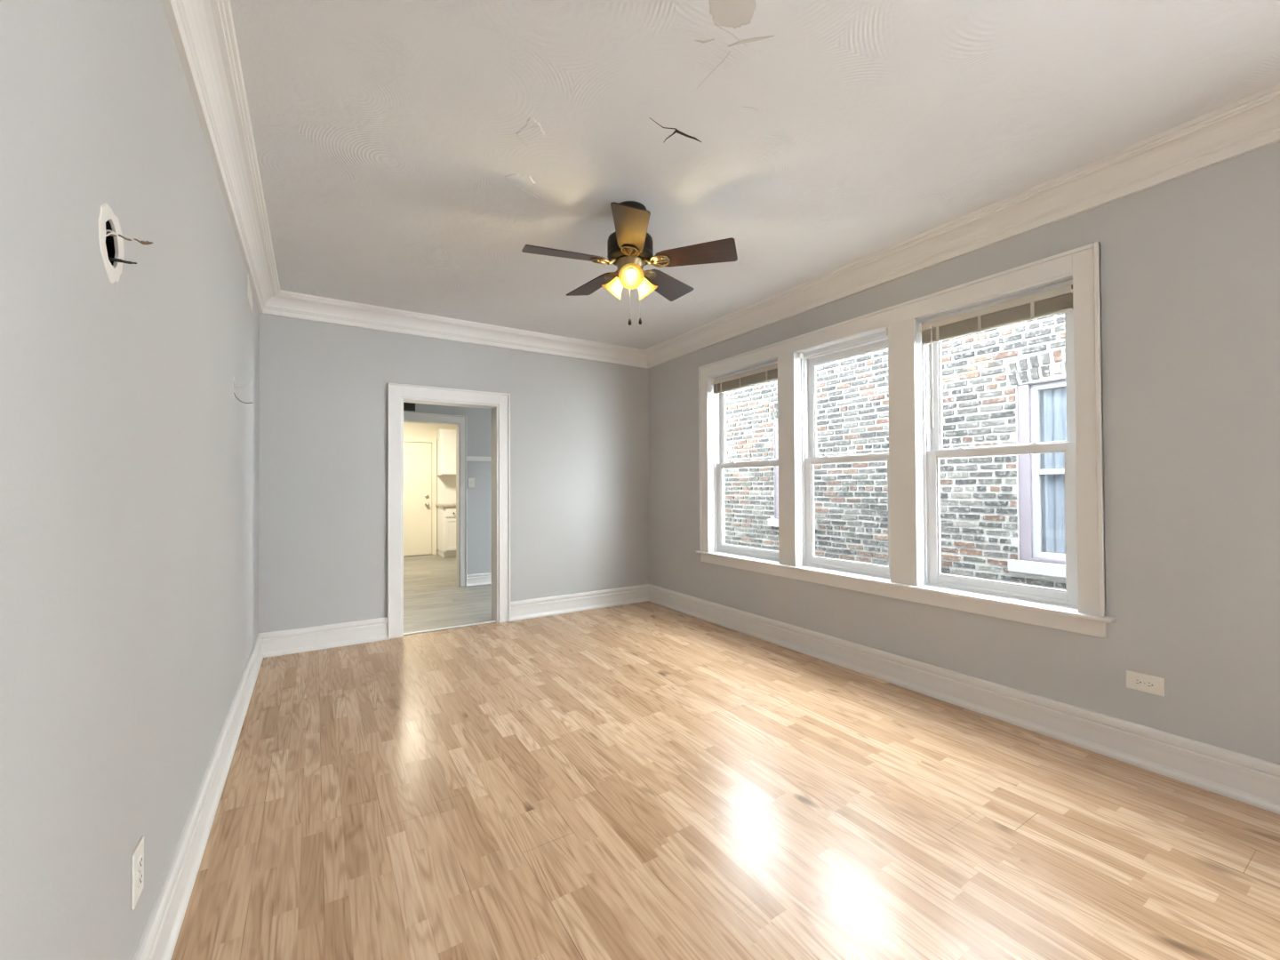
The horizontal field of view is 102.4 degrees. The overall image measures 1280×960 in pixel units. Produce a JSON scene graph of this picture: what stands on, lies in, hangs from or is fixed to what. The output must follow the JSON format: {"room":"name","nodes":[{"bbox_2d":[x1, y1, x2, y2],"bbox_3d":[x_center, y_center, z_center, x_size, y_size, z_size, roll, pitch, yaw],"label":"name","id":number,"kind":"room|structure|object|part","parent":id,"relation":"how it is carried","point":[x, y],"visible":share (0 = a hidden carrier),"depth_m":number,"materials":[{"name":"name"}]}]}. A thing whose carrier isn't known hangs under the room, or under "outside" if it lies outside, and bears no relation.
{"room":"empty living room","nodes":[
{"label":"empty living room","id":0,"kind":"room"},
{"bbox_2d":[0,0,259,959],"bbox_3d":[-0.743,-0.099,0.366,0.163,2.755,8.210,0,-1,-32],"label":"wall","id":1,"kind":"structure","parent":0,"point":[130,453],"depth_m":1.06,"materials":[{"name":"grey paint"}]},
{"bbox_2d":[108,257,136,263],"bbox_3d":[-1.104,-0.449,1.053,0.107,0.022,0.008,0,-1,-36],"label":"wire","id":2,"kind":"object","parent":1,"relation":"attached to","point":[109,259],"visible":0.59,"depth_m":1.07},
{"bbox_2d":[105,229,152,245],"bbox_3d":[-1.077,-0.497,1.038,0.135,0.034,0.028,0,-1,-36],"label":"wire","id":3,"kind":"object","parent":1,"relation":"attached to","point":[148,243],"visible":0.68,"depth_m":1.06,"materials":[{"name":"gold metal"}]},
{"bbox_2d":[130,835,143,910],"bbox_3d":[-1.185,0.925,1.215,0.009,0.126,0.080,0,-1,-32],"label":"wall outlet","id":4,"kind":"object","parent":1,"relation":"attached to","point":[137,883],"visible":1,"depth_m":1.20,"materials":[{"name":"white plastic"}]},
{"bbox_2d":[136,854,143,871],"bbox_3d":[-1.182,0.906,1.216,0.003,0.027,0.034,0,-1,-32],"label":"receptacle","id":5,"kind":"object","parent":4,"relation":"attached to","point":[140,858],"depth_m":1.21,"materials":[{"name":"white plastic"}]},
{"bbox_2d":[136,871,143,887],"bbox_3d":[-1.182,0.945,1.216,0.003,0.027,0.034,0,-1,-32],"label":"receptacle","id":6,"kind":"object","parent":4,"relation":"attached to","point":[140,874],"depth_m":1.21,"materials":[{"name":"white plastic"}]},
{"bbox_2d":[132,632,263,959],"bbox_3d":[-0.657,1.188,0.400,0.031,0.182,8.210,0,-1,-32],"label":"baseboard","id":7,"kind":"structure","parent":1,"relation":"attached to","point":[160,934],"depth_m":1.71,"materials":[{"name":"white paint"}]},
{"bbox_2d":[161,0,279,313],"bbox_3d":[-0.628,-1.396,0.460,0.132,0.161,8.210,0,-1,-32],"label":"crown molding","id":8,"kind":"structure","parent":1,"relation":"attached to","point":[203,31],"depth_m":1.96,"materials":[{"name":"white paint"}]},
{"bbox_2d":[403,422,455,556],"bbox_3d":[-5.301,0.032,8.983,6.040,2.755,0.150,0,-1,-32],"label":"wall","id":9,"kind":"structure","parent":0,"point":[422,430],"depth_m":9.68,"materials":[{"name":"beige paint"}]},
{"bbox_2d":[403,437,436,556],"bbox_3d":[-4.272,0.310,9.482,0.995,2.200,0.100,0,-1,-32],"label":"door","id":10,"kind":"structure","parent":9,"relation":"in","point":[420,458],"depth_m":9.60,"materials":[{"name":"beige paint"}]},
{"bbox_2d":[436,428,455,475],"bbox_3d":[-3.307,-0.519,9.970,1.135,0.860,0.325,0,-1,-32],"label":"upper cabinet","id":11,"kind":"object","parent":9,"relation":"attached to","point":[445,438],"visible":0.22,"depth_m":9.62,"materials":[{"name":"white wood"}]},
{"bbox_2d":[436,475,455,503],"bbox_3d":[-3.389,0.179,10.093,1.140,0.532,0.011,0,-1,-32],"label":"backsplash","id":12,"kind":"structure","parent":9,"relation":"attached to","point":[448,495],"depth_m":9.88,"materials":[{"name":"white paint"}]},
{"bbox_2d":[443,481,447,488],"bbox_3d":[-3.726,0.102,9.870,0.080,0.126,0.009,0,-1,-32],"label":"wall outlet","id":13,"kind":"object","parent":12,"relation":"attached to","point":[445,484],"visible":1,"depth_m":9.87,"materials":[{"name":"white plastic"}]},
{"bbox_2d":[403,403,491,574],"bbox_3d":[-3.351,-0.015,5.992,5.940,2.755,0.150,0,-1,-32],"label":"wall","id":14,"kind":"structure","parent":0,"point":[478,420],"depth_m":6.69,"materials":[{"name":"paint"}]},
{"bbox_2d":[403,402,415,411],"bbox_3d":[-2.892,-0.945,6.200,0.335,0.205,0.015,0,-1,-32],"label":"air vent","id":15,"kind":"object","parent":14,"relation":"in","point":[407,406],"visible":0.16,"depth_m":6.25,"materials":[{"name":"black metal"}]},
{"bbox_3d":[-2.895,-0.945,6.205,0.295,0.165,0.002,0,-1,-32],"label":"plate","id":16,"kind":"part","parent":15,"relation":"part of","materials":[{"name":"black metal"}]},
{"bbox_2d":[403,411,467,586],"bbox_3d":[-2.718,0.270,6.374,1.079,2.188,0.185,0,-1,-32],"label":"door frame","id":17,"kind":"structure","parent":14,"relation":"in","point":[460,420],"depth_m":6.57,"materials":[{"name":"white paint"}]},
{"bbox_3d":[-2.682,-0.776,6.321,1.047,0.099,0.030,0,-1,-32],"label":"head casing","id":18,"kind":"part","parent":17,"relation":"part of","materials":[{"name":"white paint"}]},
{"bbox_3d":[-2.256,0.270,6.574,0.084,2.188,0.030,0,-1,-32],"label":"casing","id":19,"kind":"part","parent":17,"relation":"part of","materials":[{"name":"white paint"}]},
{"bbox_2d":[468,478,474,487],"bbox_3d":[-2.175,0.037,6.637,0.080,0.126,0.016,0,-1,-32],"label":"light switch","id":20,"kind":"object","parent":14,"relation":"attached to","point":[471,481],"visible":1,"depth_m":6.64,"materials":[{"name":"white plastic"}]},
{"bbox_2d":[466,456,491,461],"bbox_3d":[-1.589,-0.272,7.009,1.507,0.061,0.022,0,-1,-32],"label":"chair rail","id":21,"kind":"object","parent":14,"relation":"attached to","point":[468,458],"visible":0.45,"depth_m":6.68,"materials":[{"name":"white paint"}]},
{"bbox_2d":[467,572,491,586],"bbox_3d":[-1.579,1.291,6.986,1.507,0.149,0.031,0,-1,-32],"label":"baseboard","id":22,"kind":"structure","parent":14,"relation":"attached to","point":[478,579],"depth_m":6.66,"materials":[{"name":"white paint"}]},
{"bbox_2d":[258,313,648,632],"bbox_3d":[-1.441,-0.039,4.885,3.894,2.755,0.175,0,-1,-32],"label":"wall","id":23,"kind":"structure","parent":0,"point":[580,452],"depth_m":4.34,"materials":[{"name":"grey paint"}]},
{"bbox_2d":[387,382,510,639],"bbox_3d":[-1.728,0.259,4.684,1.048,2.156,0.210,0,-1,-32],"label":"door frame","id":24,"kind":"structure","parent":23,"relation":"in","point":[398,394],"depth_m":4.60,"materials":[{"name":"white paint"}]},
{"bbox_3d":[-2.078,0.257,4.356,0.106,2.156,0.030,0,-1,-32],"label":"casing","id":25,"kind":"part","parent":24,"relation":"part of","materials":[{"name":"white paint"}]},
{"bbox_3d":[-1.685,-0.765,4.621,1.016,0.109,0.030,0,-1,-32],"label":"head casing","id":26,"kind":"part","parent":24,"relation":"part of","materials":[{"name":"white paint"}]},
{"bbox_3d":[-1.281,0.259,4.861,0.102,2.156,0.030,0,-1,-32],"label":"casing","id":27,"kind":"part","parent":24,"relation":"part of","materials":[{"name":"white paint"}]},
{"bbox_2d":[260,289,647,367],"bbox_3d":[-1.359,-1.338,4.776,3.510,0.161,0.132,0,-1,-32],"label":"crown molding","id":28,"kind":"structure","parent":23,"relation":"attached to","point":[286,304],"depth_m":4.53,"materials":[{"name":"white paint"}]},
{"bbox_2d":[259,584,648,657],"bbox_3d":[-1.373,1.246,4.786,3.510,0.182,0.031,0,-1,-32],"label":"baseboard","id":29,"kind":"structure","parent":23,"relation":"attached to","point":[279,643],"depth_m":4.27,"materials":[{"name":"white paint"}]},
{"bbox_2d":[171,553,1279,959],"bbox_3d":[-1.538,1.375,3.118,5.940,0.124,14.150,0,-1,-32],"label":"floor","id":30,"kind":"structure","parent":0,"point":[643,780],"depth_m":1.96,"materials":[{"name":"brown wood"}]},
{"bbox_2d":[436,505,455,557],"bbox_3d":[-3.214,0.944,9.817,1.135,0.920,0.644,0,-1,-32],"label":"base cabinet","id":31,"kind":"object","parent":30,"relation":"on","point":[445,516],"visible":0.33,"depth_m":9.36,"materials":[{"name":"white wood"}]},
{"bbox_2d":[435,503,455,506],"bbox_3d":[-3.231,0.463,9.818,1.165,0.043,0.639,0,-1,-32],"label":"countertop","id":32,"kind":"structure","parent":31,"relation":"on","point":[436,504],"depth_m":9.34,"materials":[{"name":"stone"}]},
{"bbox_3d":[-3.379,0.595,9.383,0.330,0.150,0.017,0,-1,-32],"label":"drawer","id":33,"kind":"part","parent":31,"relation":"part of","materials":[{"name":"white wood"}]},
{"bbox_3d":[-3.377,0.987,9.378,0.330,0.575,0.018,0,-1,-32],"label":"door","id":34,"kind":"part","parent":31,"relation":"part of","materials":[{"name":"white wood"}]},
{"bbox_2d":[229,0,1279,349],"bbox_3d":[0.819,-1.541,1.317,3.894,0.144,8.510,0,-1,-32],"label":"ceiling","id":35,"kind":"structure","parent":0,"point":[410,153],"depth_m":2.10,"materials":[{"name":"grey paint"}]},
{"bbox_2d":[521,200,737,325],"bbox_3d":[-0.072,-1.139,2.774,1.109,0.622,1.086,0,-1,-32],"label":"ceiling fan","id":36,"kind":"object","parent":35,"relation":"hanging from","point":[629,248],"visible":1,"depth_m":2.67,"materials":[{"name":"brown wood"}]},
{"bbox_3d":[-0.387,-1.160,2.643,0.416,0.006,0.176,0,13,-19],"label":"blade","id":37,"kind":"part","parent":36,"relation":"part of","materials":[{"name":"brown wood"}]},
{"bbox_3d":[-0.267,-1.156,3.042,0.176,0.006,0.416,-17,9,-36],"label":"blade","id":38,"kind":"part","parent":36,"relation":"part of","materials":[{"name":"brown wood"}]},
{"bbox_3d":[-0.151,-1.043,2.803,0.121,0.127,0.125,0,-1,-32],"label":"lamp shade","id":39,"kind":"part","parent":36,"relation":"part of","materials":[{"name":"yellow glass"}]},
{"bbox_3d":[-0.055,-0.980,2.758,0.004,0.230,0.002,0,-1,0],"label":"pull chain","id":40,"kind":"part","parent":36,"relation":"part of","materials":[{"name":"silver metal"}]},
{"bbox_3d":[-0.044,-1.165,2.406,0.176,0.006,0.416,13,-1,-1],"label":"blade","id":41,"kind":"part","parent":36,"relation":"part of","materials":[{"name":"brown wood"}]},
{"bbox_3d":[-0.053,-1.052,2.642,0.120,0.126,0.127,0,-1,-32],"label":"lamp shade","id":42,"kind":"part","parent":36,"relation":"part of","materials":[{"name":"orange glass"}]},
{"bbox_3d":[-0.049,-1.071,2.668,0.049,0.058,0.060,0,-1,-32],"label":"bulb","id":43,"kind":"part","parent":36,"relation":"part of","materials":[{"name":"white glass"}]},
{"bbox_3d":[0.044,-1.044,2.816,0.118,0.127,0.124,-1,-1,20],"label":"lamp shade","id":44,"kind":"part","parent":36,"relation":"part of","materials":[{"name":"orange glass"}]},
{"bbox_3d":[0.149,-1.158,3.051,0.176,0.006,0.416,-17,-10,33],"label":"blade","id":45,"kind":"part","parent":36,"relation":"part of","materials":[{"name":"brown wood"}]},
{"bbox_3d":[0.287,-1.163,2.658,0.416,0.006,0.176,-1,-14,17],"label":"blade","id":46,"kind":"part","parent":36,"relation":"part of","materials":[{"name":"brown wood"}]},
{"bbox_2d":[724,312,1066,590],"bbox_3d":[2.597,0.231,5.949,0.250,4.000,5.693,0,-1,-32],"label":"window glass","id":47,"kind":"object","parent":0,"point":[1003,516],"visible":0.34,"depth_m":5.01,"materials":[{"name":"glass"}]},
{"bbox_3d":[2.042,0.576,6.779,0.200,0.104,0.780,0,-1,-32],"label":"sill","id":48,"kind":"part","parent":47,"relation":"part of","materials":[{"name":"stone"}]},
{"bbox_3d":[3.662,0.759,4.216,0.200,0.104,1.063,0,-1,-32],"label":"sill","id":49,"kind":"part","parent":47,"relation":"part of","materials":[{"name":"stone"}]},
{"bbox_3d":[3.690,-0.084,4.250,0.060,1.523,0.748,0,-1,-32],"label":"sash","id":50,"kind":"part","parent":47,"relation":"part of","materials":[{"name":"paint"}]},
{"bbox_2d":[1040,386,1066,553],"bbox_3d":[3.728,-0.079,4.274,0.035,1.513,0.738,0,-1,-32],"label":"curtain","id":51,"kind":"object","parent":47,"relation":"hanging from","point":[1052,401],"depth_m":4.49,"materials":[{"name":"grey fabric"}]},
{"bbox_2d":[648,141,1279,764],"bbox_3d":[2.374,-0.091,2.323,0.184,2.755,8.585,0,-1,-32],"label":"wall","id":52,"kind":"structure","parent":0,"point":[1190,263],"depth_m":2.28,"materials":[{"name":"grey paint"}]},
{"bbox_2d":[708,357,779,561],"bbox_3d":[0.978,-0.149,4.557,0.216,1.689,0.901,0,-1,-32],"label":"window","id":53,"kind":"structure","parent":52,"relation":"in","point":[716,402],"depth_m":4.87,"materials":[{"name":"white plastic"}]},
{"bbox_3d":[0.969,0.251,4.545,0.038,0.824,0.837,0,-1,-32],"label":"sash","id":54,"kind":"part","parent":53,"relation":"part of","materials":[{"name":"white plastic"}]},
{"bbox_3d":[1.001,-0.531,4.577,0.030,0.810,0.837,0,-1,-32],"label":"sash","id":55,"kind":"part","parent":53,"relation":"part of","materials":[{"name":"white plastic"}]},
{"bbox_2d":[794,326,890,579],"bbox_3d":[1.509,-0.163,3.718,0.216,1.689,0.798,0,-1,-32],"label":"window","id":56,"kind":"structure","parent":52,"relation":"in","point":[806,360],"depth_m":3.97,"materials":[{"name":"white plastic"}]},
{"bbox_3d":[1.500,0.238,3.706,0.038,0.824,0.734,0,-1,-32],"label":"sash","id":57,"kind":"part","parent":56,"relation":"part of","materials":[{"name":"white plastic"}]},
{"bbox_3d":[1.531,-0.544,3.739,0.030,0.810,0.734,0,-1,-32],"label":"sash","id":58,"kind":"part","parent":56,"relation":"part of","materials":[{"name":"white plastic"}]},
{"bbox_2d":[696,241,1116,638],"bbox_3d":[1.462,-0.173,3.743,0.269,1.872,3.064,0,-1,-32],"label":"window","id":59,"kind":"structure","parent":52,"relation":"in","point":[930,449],"depth_m":3.16,"materials":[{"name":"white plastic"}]},
{"bbox_3d":[0.612,-0.204,4.911,0.030,1.772,0.111,0,-1,-32],"label":"casing","id":60,"kind":"part","parent":59,"relation":"part of","materials":[{"name":"white paint"}]},
{"bbox_2d":[712,363,777,393],"bbox_3d":[0.925,-0.885,4.522,0.043,0.138,0.845,0,-1,-32],"label":"window blind","id":61,"kind":"object","parent":59,"relation":"attached to","point":[769,373],"visible":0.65,"depth_m":4.49,"materials":[{"name":"white plastic"}]},
{"bbox_3d":[0.929,-0.826,4.523,0.029,0.011,0.815,0,-1,-32],"label":"rail","id":62,"kind":"part","parent":61,"relation":"part of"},
{"bbox_3d":[1.160,-0.162,4.054,0.018,1.659,0.167,0,-1,-32],"label":"mullion casing","id":63,"kind":"part","parent":59,"relation":"part of","materials":[{"name":"white paint"}]},
{"bbox_3d":[1.378,-1.053,3.703,0.030,0.112,2.958,0,-1,-32],"label":"head casing","id":64,"kind":"part","parent":59,"relation":"part of","materials":[{"name":"white paint"}]},
{"bbox_3d":[1.664,-0.174,3.257,0.018,1.659,0.174,0,-1,-32],"label":"mullion casing","id":65,"kind":"part","parent":59,"relation":"part of","materials":[{"name":"white paint"}]},
{"bbox_2d":[919,281,1073,427],"bbox_3d":[1.961,-0.652,2.881,0.046,0.656,0.778,0,-1,-32],"label":"window blind","id":66,"kind":"object","parent":59,"relation":"attached to","point":[1060,300],"visible":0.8,"depth_m":2.84,"materials":[{"name":"white plastic"}]},
{"bbox_3d":[1.964,-0.852,2.886,0.029,0.011,0.748,0,-1,-32],"label":"rail","id":67,"kind":"part","parent":66,"relation":"part of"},
{"bbox_3d":[2.042,-0.557,2.931,0.030,0.810,0.750,0,-1,-32],"label":"sash","id":68,"kind":"part","parent":59,"relation":"part of","materials":[{"name":"white plastic"}]},
{"bbox_3d":[2.010,0.225,2.899,0.038,0.824,0.750,0,-1,-32],"label":"sash","id":69,"kind":"part","parent":59,"relation":"part of","materials":[{"name":"white plastic"}]},
{"bbox_3d":[2.155,-0.242,2.471,0.030,1.772,0.102,0,-1,-32],"label":"casing","id":70,"kind":"part","parent":59,"relation":"part of","materials":[{"name":"white paint"}]},
{"bbox_2d":[644,83,1279,367],"bbox_3d":[2.228,-1.388,2.265,0.132,0.161,8.210,0,-1,-32],"label":"crown molding","id":71,"kind":"structure","parent":52,"relation":"attached to","point":[1252,123],"depth_m":2.61,"materials":[{"name":"white paint"}]},
{"bbox_2d":[648,584,1279,815],"bbox_3d":[2.283,1.196,2.260,0.031,0.182,8.210,0,-1,-32],"label":"baseboard","id":72,"kind":"structure","parent":52,"relation":"attached to","point":[1254,781],"depth_m":2.64,"materials":[{"name":"white paint"}]},
{"bbox_2d":[1126,670,1164,696],"bbox_3d":[2.266,0.912,2.309,0.009,0.080,0.126,0,-1,-32],"label":"wall outlet","id":73,"kind":"object","parent":52,"relation":"attached to","point":[1145,683],"visible":1,"depth_m":2.31,"materials":[{"name":"white plastic"}]},
{"bbox_2d":[1134,678,1143,686],"bbox_3d":[2.253,0.912,2.324,0.003,0.034,0.027,0,-1,-32],"label":"receptacle","id":74,"kind":"object","parent":73,"relation":"attached to","point":[1138,682],"depth_m":2.32,"materials":[{"name":"white plastic"}]},
{"bbox_2d":[1146,680,1154,688],"bbox_3d":[2.274,0.912,2.291,0.003,0.034,0.027,0,-1,-32],"label":"receptacle","id":75,"kind":"object","parent":73,"relation":"attached to","point":[1150,684],"depth_m":2.29,"materials":[{"name":"white plastic"}]}
]}

